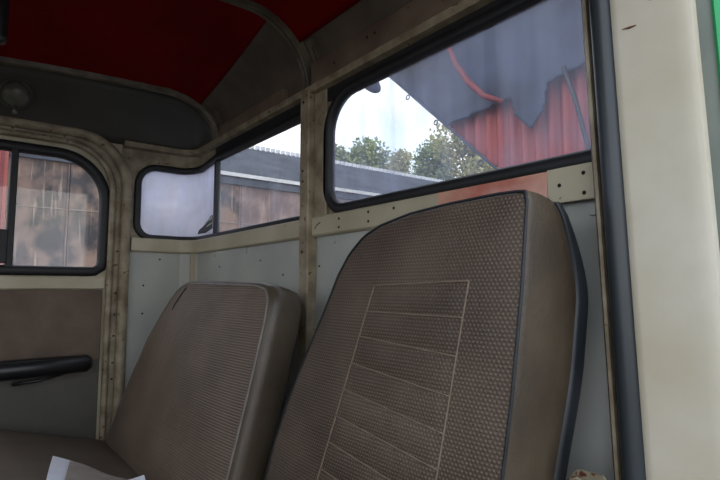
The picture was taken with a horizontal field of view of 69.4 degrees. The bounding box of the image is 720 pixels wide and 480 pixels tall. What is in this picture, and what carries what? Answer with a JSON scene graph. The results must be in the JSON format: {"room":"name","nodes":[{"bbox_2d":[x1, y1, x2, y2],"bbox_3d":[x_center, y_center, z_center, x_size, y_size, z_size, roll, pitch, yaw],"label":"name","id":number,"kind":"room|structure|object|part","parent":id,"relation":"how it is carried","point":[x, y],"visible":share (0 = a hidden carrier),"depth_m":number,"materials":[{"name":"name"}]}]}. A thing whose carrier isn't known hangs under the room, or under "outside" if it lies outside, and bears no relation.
{"room":"truck cab interior","nodes":[
{"label":"truck cab interior","id":0,"kind":"room"},
{"bbox_2d":[0,64,212,149],"bbox_3d":[-1.239,-0.497,1.687,1.530,0.180,0.211,4,-7,-38],"label":"panel","id":1,"kind":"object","parent":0,"point":[117,113],"depth_m":1.93,"materials":[{"name":"paint"}]},
{"bbox_2d":[0,80,33,114],"bbox_3d":[-1.157,-0.481,1.743,0.104,0.134,0.091,4,-7,-38],"label":"dome lamp","id":2,"kind":"object","parent":1,"relation":"attached to","point":[16,96],"visible":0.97,"depth_m":1.72,"materials":[{"name":"paint"}]},
{"bbox_2d":[12,105,16,114],"bbox_3d":[-1.144,-0.431,1.723,0.016,0.031,0.017,4,-7,-38],"label":"switch","id":3,"kind":"object","parent":2,"relation":"attached to","point":[14,107],"depth_m":1.72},
{"bbox_2d":[0,56,219,139],"bbox_3d":[-1.157,-0.508,1.586,1.535,0.180,0.052,4,-7,-38],"label":"trim","id":4,"kind":"structure","parent":1,"relation":"attached to","point":[201,108],"depth_m":1.83,"materials":[{"name":"paint"}]},
{"bbox_2d":[123,0,494,156],"bbox_3d":[-0.252,-0.440,1.428,0.300,0.042,1.825,4,-7,-38],"label":"trim","id":5,"kind":"structure","parent":1,"relation":"attached to","point":[462,8],"depth_m":1.35,"materials":[{"name":"beige paint"}]},
{"bbox_2d":[122,145,192,390],"bbox_3d":[-0.825,0.391,2.063,0.284,1.600,0.029,4,-6,-34],"label":"wall","id":6,"kind":"structure","parent":0,"point":[162,278],"depth_m":2.07,"materials":[{"name":"grey metal"}]},
{"bbox_2d":[0,116,132,440],"bbox_3d":[-1.351,0.352,1.632,1.162,1.598,0.040,4,-7,-38],"label":"door frame","id":7,"kind":"structure","parent":6,"relation":"attached to","point":[109,148],"depth_m":1.96,"materials":[{"name":"beige paint"}]},
{"bbox_2d":[189,253,195,281],"bbox_3d":[-0.689,0.625,2.098,0.024,1.142,0.017,4,-7,-38],"label":"trim","id":8,"kind":"structure","parent":6,"relation":"attached to","point":[192,255],"depth_m":2.14,"materials":[{"name":"beige paint"}]},
{"bbox_2d":[0,0,360,103],"bbox_3d":[-0.719,-0.600,0.934,1.553,0.187,1.585,4,-7,-38],"label":"ceiling","id":9,"kind":"structure","parent":0,"point":[187,47],"depth_m":1.55,"materials":[{"name":"red fabric"}]},
{"bbox_2d":[0,0,9,44],"bbox_3d":[-1.002,-0.577,1.153,0.375,0.190,0.040,4,-7,-38],"label":"sun visor","id":10,"kind":"object","parent":9,"relation":"attached to","point":[4,4],"visible":1,"depth_m":1.24,"materials":[{"name":"black plastic"}]},
{"bbox_2d":[202,0,412,127],"bbox_3d":[-0.174,-0.558,1.383,0.244,0.215,1.700,4,-7,-38],"label":"ceiling panel","id":11,"kind":"object","parent":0,"point":[268,65],"visible":0.46,"depth_m":1.60,"materials":[{"name":"paint"}]},
{"bbox_2d":[193,2,539,213],"bbox_3d":[-0.139,-0.246,1.491,0.038,0.435,1.802,4,-7,-38],"label":"wall","id":12,"kind":"structure","parent":0,"point":[197,161],"depth_m":2.13,"materials":[{"name":"beige metal"}]},
{"bbox_2d":[133,103,300,239],"bbox_3d":[-0.506,-0.209,1.776,0.260,0.370,0.948,4,-7,-38],"label":"window","id":13,"kind":"structure","parent":12,"relation":"in","point":[173,203],"depth_m":2.10,"materials":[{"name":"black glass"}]},
{"bbox_3d":[-0.710,-0.161,2.120,0.324,0.286,0.128,-1,-5,7],"label":"glass pane","id":14,"kind":"part","parent":13,"relation":"part of","materials":[{"name":"clear glass"}]},
{"bbox_2d":[198,215,212,233],"bbox_3d":[-0.628,-0.061,2.112,0.006,0.066,0.136,5,-7,-41],"label":"window sticker","id":15,"kind":"object","parent":13,"relation":"attached to","point":[207,226],"visible":1,"depth_m":2.09,"materials":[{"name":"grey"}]},
{"bbox_2d":[213,109,223,125],"bbox_3d":[-0.539,-0.448,1.991,0.054,0.098,0.036,4,-7,-38],"label":"trim","id":16,"kind":"structure","parent":12,"relation":"attached to","point":[216,112],"depth_m":1.98,"materials":[{"name":"paint"}]},
{"bbox_2d":[219,88,287,136],"bbox_3d":[-0.380,-0.430,1.805,0.021,0.048,0.485,4,-7,-38],"label":"trim","id":17,"kind":"structure","parent":12,"relation":"attached to","point":[281,95],"depth_m":1.75,"materials":[{"name":"paint"}]},
{"bbox_2d":[220,0,311,88],"bbox_3d":[-0.743,-0.576,1.063,1.535,0.220,0.052,4,-7,-38],"label":"trim","id":18,"kind":"structure","parent":12,"relation":"attached to","point":[300,51],"depth_m":1.48,"materials":[{"name":"paint"}]},
{"bbox_2d":[305,38,320,61],"bbox_3d":[-0.128,-0.507,1.471,0.054,0.117,0.036,4,-7,-38],"label":"trim","id":19,"kind":"structure","parent":12,"relation":"attached to","point":[310,43],"depth_m":1.46,"materials":[{"name":"paint"}]},
{"bbox_2d":[314,89,329,216],"bbox_3d":[-0.106,-0.248,1.452,0.014,0.380,0.059,4,-7,-38],"label":"trim","id":20,"kind":"structure","parent":12,"relation":"attached to","point":[322,105],"depth_m":1.45,"materials":[{"name":"beige paint"}]},
{"bbox_2d":[311,0,461,84],"bbox_3d":[0.138,-0.502,1.148,0.022,0.070,0.875,4,-7,-38],"label":"trim","id":21,"kind":"structure","parent":12,"relation":"attached to","point":[416,12],"depth_m":1.25,"materials":[{"name":"paint"}]},
{"bbox_2d":[323,0,591,212],"bbox_3d":[0.157,-0.273,1.126,0.024,0.362,0.816,4,-7,-38],"label":"window","id":22,"kind":"structure","parent":12,"relation":"in","point":[494,12],"depth_m":1.13,"materials":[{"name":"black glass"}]},
{"bbox_2d":[141,199,613,479],"bbox_3d":[-0.214,0.545,1.368,0.216,1.165,1.815,4,-7,-38],"label":"wall","id":23,"kind":"structure","parent":0,"point":[273,263],"depth_m":0.85,"materials":[{"name":"grey metal"}]},
{"bbox_2d":[298,89,315,370],"bbox_3d":[-0.148,0.350,1.430,0.034,1.565,0.045,4,-7,-38],"label":"trim","id":24,"kind":"structure","parent":23,"relation":"attached to","point":[307,242],"depth_m":1.45,"materials":[{"name":"beige paint"}]},
{"bbox_2d":[130,162,594,253],"bbox_3d":[-0.243,-0.038,1.410,0.257,0.058,1.800,4,-7,-38],"label":"trim","id":25,"kind":"structure","parent":23,"relation":"attached to","point":[575,182],"depth_m":1.23,"materials":[{"name":"beige paint"}]},
{"bbox_3d":[0.351,-0.092,0.830,0.005,0.058,0.113,4,-7,-38],"label":"plate","id":26,"kind":"part","parent":25,"relation":"part of","materials":[{"name":"beige paint"}]},
{"bbox_2d":[567,469,605,479],"bbox_3d":[0.344,0.364,0.735,0.113,0.091,0.055,4,-7,-38],"label":"bracket","id":27,"kind":"object","parent":23,"relation":"attached to","point":[580,474],"visible":1,"depth_m":0.71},
{"bbox_2d":[581,0,621,479],"bbox_3d":[0.376,0.220,0.753,0.058,1.900,0.063,4,-7,-38],"label":"trim","id":28,"kind":"structure","parent":23,"relation":"attached to","point":[584,3],"depth_m":0.76,"materials":[{"name":"black rubber"}]},
{"bbox_2d":[588,0,645,479],"bbox_3d":[0.370,0.216,0.713,0.032,1.900,0.086,4,-7,-38],"label":"trim","id":29,"kind":"structure","parent":23,"relation":"attached to","point":[615,223],"depth_m":0.73,"materials":[{"name":"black rubber"}]},
{"bbox_2d":[610,0,719,479],"bbox_3d":[0.454,0.215,0.694,0.129,1.900,0.164,4,-7,-38],"label":"door pillar","id":30,"kind":"structure","parent":23,"relation":"attached to","point":[672,231],"depth_m":0.68,"materials":[{"name":"metal"}]},
{"bbox_2d":[711,0,719,87],"bbox_3d":[0.563,0.213,0.679,0.254,1.900,0.071,4,-7,-38],"label":"wall","id":31,"kind":"structure","parent":0,"point":[715,4],"depth_m":0.66,"materials":[{"name":"green metal"}]},
{"bbox_2d":[695,0,719,249],"bbox_3d":[0.497,0.210,0.648,0.118,1.900,0.068,4,-7,-38],"label":"trim","id":32,"kind":"structure","parent":31,"relation":"attached to","point":[703,7],"depth_m":0.66,"materials":[{"name":"metal"}]},
{"bbox_3d":[-0.765,1.106,0.884,1.610,0.040,1.830,4,-7,-38],"label":"floor","id":33,"kind":"structure","parent":0,"visible":0},
{"bbox_2d":[0,281,300,479],"bbox_3d":[-0.741,0.617,1.371,0.791,1.023,1.013,4,-7,-38],"label":"seat","id":34,"kind":"object","parent":33,"relation":"on","point":[202,398],"visible":0.98,"depth_m":1.33,"materials":[{"name":"brown leather"}]},
{"bbox_2d":[0,430,138,479],"bbox_3d":[-0.825,0.683,1.310,0.590,0.248,0.990,4,-7,-38],"label":"seat cushion","id":35,"kind":"object","parent":34,"relation":"on","point":[23,455],"depth_m":1.52,"materials":[{"name":"brown leather"}]},
{"bbox_2d":[46,456,144,479],"bbox_3d":[-0.632,0.592,1.254,0.218,0.061,0.499,3,-6,-28],"label":"paper sheet","id":36,"kind":"object","parent":34,"relation":"on","point":[58,468],"visible":0.47,"depth_m":1.32,"materials":[{"name":"white paper"}]},
{"bbox_2d":[65,461,126,479],"bbox_3d":[-0.624,0.585,1.237,0.145,0.052,0.376,3,-6,-30],"label":"booklet","id":37,"kind":"object","parent":36,"relation":"on","point":[76,471],"visible":1,"depth_m":1.31,"materials":[{"name":"beige paper"}]},
{"bbox_3d":[-0.560,0.430,1.530,0.150,0.598,0.967,4,-7,-38],"label":"backrest panel","id":38,"kind":"part","parent":34,"relation":"part of","materials":[{"name":"brown leather"}]},
{"bbox_3d":[-0.525,0.442,1.558,0.241,0.638,1.013,4,-7,-38],"label":"backrest","id":39,"kind":"part","parent":34,"relation":"part of","materials":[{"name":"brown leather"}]},
{"bbox_2d":[264,190,587,479],"bbox_3d":[-0.143,0.504,0.745,0.748,1.134,0.622,4,-7,-38],"label":"passenger seat","id":40,"kind":"object","parent":33,"relation":"on","point":[449,341],"visible":1,"depth_m":0.75,"materials":[{"name":"brown leather"}]},
{"bbox_3d":[0.055,0.275,0.917,0.200,0.643,0.612,4,-7,-38],"label":"backrest","id":41,"kind":"part","parent":40,"relation":"part of","materials":[{"name":"brown leather"}]},
{"label":"outside","id":42,"kind":"structure","parent":0,"visible":0},
{"bbox_3d":[3.657,3.374,15.339,65.000,0.100,60.000,4,-7,-38],"label":"ground","id":43,"kind":"structure","parent":42,"visible":0},
{"bbox_2d":[0,150,8,264],"bbox_3d":[-3.488,0.573,4.571,0.520,3.500,0.090,4,-7,-38],"label":"board","id":44,"kind":"object","parent":43,"relation":"on","point":[4,155],"visible":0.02,"depth_m":4.79,"materials":[{"name":"paint"}]},
{"bbox_2d":[2,145,444,266],"bbox_3d":[-0.983,0.590,9.334,18.000,4.340,4.080,4,-7,-38],"label":"building","id":45,"kind":"structure","parent":43,"relation":"on","point":[57,215],"depth_m":5.48,"materials":[{"name":"brown wood"}]},
{"bbox_3d":[-3.763,0.722,4.665,1.870,3.180,0.060,4,-7,-38],"label":"garage door","id":46,"kind":"part","parent":45,"relation":"part of","materials":[{"name":"brown metal"}]},
{"bbox_3d":[-2.269,0.830,5.834,1.870,3.180,0.060,4,-7,-38],"label":"garage door","id":47,"kind":"part","parent":45,"relation":"part of","materials":[{"name":"brown metal"}]},
{"bbox_3d":[-0.774,0.938,7.002,1.870,3.180,0.060,4,-7,-38],"label":"garage door","id":48,"kind":"part","parent":45,"relation":"part of","materials":[{"name":"brown metal"}]},
{"bbox_2d":[335,143,350,162],"bbox_3d":[-0.991,0.142,16.941,2.287,6.647,1.992,-2,-6,23],"label":"tree","id":49,"kind":"object","parent":43,"relation":"on","point":[341,155],"visible":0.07,"depth_m":16.84,"materials":[{"name":"green plant"}]},
{"bbox_2d":[348,135,391,169],"bbox_3d":[-0.025,-0.152,20.618,2.654,7.905,3.348,1,-5,-7],"label":"tree","id":50,"kind":"object","parent":43,"relation":"on","point":[361,154],"visible":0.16,"depth_m":19.99,"materials":[{"name":"green plant"}]},
{"bbox_2d":[384,148,412,173],"bbox_3d":[2.186,-0.434,31.341,3.160,10.436,2.859,4,-7,-38],"label":"tree","id":51,"kind":"object","parent":43,"relation":"on","point":[401,166],"visible":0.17,"depth_m":31.37,"materials":[{"name":"green plant"}]},
{"bbox_2d":[410,136,456,179],"bbox_3d":[3.653,-0.428,25.122,2.782,9.282,3.362,1,-5,-10],"label":"tree","id":52,"kind":"object","parent":43,"relation":"on","point":[431,168],"visible":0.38,"depth_m":24.42,"materials":[{"name":"green plant"}]},
{"bbox_2d":[429,121,497,178],"bbox_3d":[4.903,-1.236,21.729,4.865,10.266,3.704,4,-7,-38],"label":"tree","id":53,"kind":"object","parent":43,"relation":"on","point":[470,166],"visible":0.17,"depth_m":21.93,"materials":[{"name":"green plant"}]},
{"bbox_2d":[365,0,590,168],"bbox_3d":[1.645,-0.385,3.605,0.202,5.237,5.436,4,-7,-38],"label":"roof","id":54,"kind":"object","parent":43,"relation":"on","point":[515,59],"visible":0.56,"depth_m":4.27,"materials":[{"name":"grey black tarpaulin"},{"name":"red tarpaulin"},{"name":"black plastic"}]},
{"bbox_2d":[450,63,590,168],"bbox_3d":[2.057,0.255,3.309,0.146,3.900,4.280,4,-7,-38],"label":"corrugated metal wall","id":55,"kind":"structure","parent":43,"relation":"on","point":[495,132],"depth_m":4.19,"materials":[{"name":"red metal"}]},
{"bbox_3d":[-1.875,0.245,1.238,0.200,1.740,0.050,4,-7,-38],"label":"pillar","id":56,"kind":"structure","parent":0,"visible":0},
{"bbox_2d":[0,134,121,439],"bbox_3d":[-1.355,0.349,1.603,1.120,1.600,0.125,4,-7,-38],"label":"door","id":57,"kind":"structure","parent":56,"relation":"attached to","point":[52,327],"depth_m":1.83,"materials":[{"name":"beige paint"}]},
{"bbox_3d":[-1.096,0.476,1.773,0.151,0.029,0.012,4,-7,-38],"label":"latch lever","id":58,"kind":"part","parent":57,"relation":"part of","materials":[{"name":"black plastic"}]},
{"bbox_3d":[-1.379,0.133,1.637,1.058,0.043,0.014,4,-7,-38],"label":"sill","id":59,"kind":"part","parent":57,"relation":"part of","materials":[{"name":"beige paint"}]},
{"bbox_2d":[0,139,109,275],"bbox_3d":[-1.324,-0.121,1.715,0.920,0.468,0.036,4,-7,-38],"label":"window","id":60,"kind":"structure","parent":57,"relation":"attached to","point":[15,147],"depth_m":1.86,"materials":[{"name":"black rubber"}]}
]}

